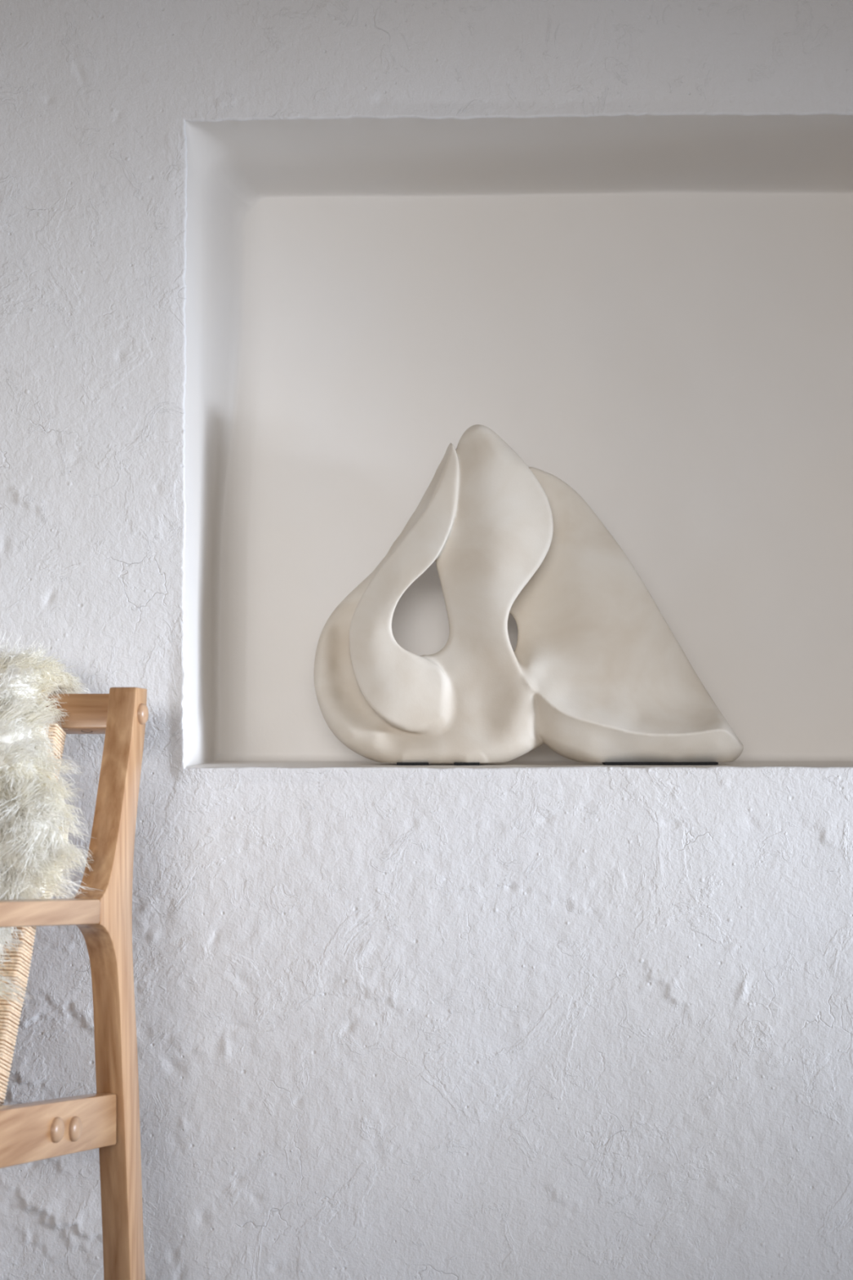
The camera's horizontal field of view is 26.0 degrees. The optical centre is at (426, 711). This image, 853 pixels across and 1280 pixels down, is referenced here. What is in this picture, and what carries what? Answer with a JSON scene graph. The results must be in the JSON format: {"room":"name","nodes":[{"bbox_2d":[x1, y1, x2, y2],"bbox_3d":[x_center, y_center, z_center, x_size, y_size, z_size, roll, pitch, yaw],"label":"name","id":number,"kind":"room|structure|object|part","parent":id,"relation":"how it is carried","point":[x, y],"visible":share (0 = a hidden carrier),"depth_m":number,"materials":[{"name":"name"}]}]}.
{"room":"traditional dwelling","nodes":[
{"label":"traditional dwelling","id":0,"kind":"room"},
{"bbox_2d":[0,0,852,1279],"bbox_3d":[1.500,-0.425,2.776,7.000,2.550,0.367,0,0,0],"label":"wall","id":1,"kind":"structure","parent":0,"point":[541,1013],"depth_m":2.60,"materials":[{"name":"white paint"}]},
{"bbox_2d":[314,424,743,764],"bbox_3d":[0.154,-0.176,2.771,0.646,0.510,0.133,0,0,-3],"label":"abstract sculpture","id":2,"kind":"object","parent":1,"relation":"in","point":[595,672],"visible":1,"depth_m":2.73,"materials":[{"name":"ceramic"}]},
{"bbox_3d":[1.500,0.880,0.900,7.000,0.060,4.200,0,0,0],"label":"floor","id":3,"kind":"structure","parent":0,"visible":0},
{"bbox_2d":[0,687,148,1279],"bbox_3d":[-0.749,0.410,2.131,0.676,0.881,0.670,0,0,11],"label":"armchair","id":4,"kind":"object","parent":3,"relation":"on","point":[107,1119],"visible":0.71,"depth_m":2.30,"materials":[{"name":"brown wood"}]},
{"bbox_3d":[-0.718,0.263,2.282,0.481,0.496,0.247,0,0,11],"label":"woven cord","id":5,"kind":"part","parent":4,"relation":"part of","materials":[{"name":"paper"}]},
{"bbox_3d":[-0.460,0.220,1.986,0.038,0.073,0.500,0,0,11],"label":"armrest","id":6,"kind":"part","parent":4,"relation":"part of","materials":[{"name":"brown wood"}]},
{"bbox_2d":[0,626,101,1106],"bbox_3d":[-0.675,0.219,2.199,0.540,0.670,0.718,0,0,15],"label":"sheepskin","id":7,"kind":"object","parent":4,"relation":"on","point":[35,848],"visible":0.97,"depth_m":2.23,"materials":[{"name":"fur"}]},
{"bbox_3d":[-0.448,0.470,2.058,0.027,0.139,0.501,0,0,11],"label":"seat rail","id":8,"kind":"part","parent":4,"relation":"part of","materials":[{"name":"brown wood"}]},
{"bbox_3d":[-0.688,0.004,2.429,0.594,0.052,0.041,0,0,11],"label":"rail","id":9,"kind":"part","parent":4,"relation":"part of","materials":[{"name":"brown wood"}]},
{"bbox_3d":[-0.394,0.410,2.313,0.037,0.881,0.172,0,0,11],"label":"post","id":10,"kind":"part","parent":4,"relation":"part of","materials":[{"name":"brown wood"}]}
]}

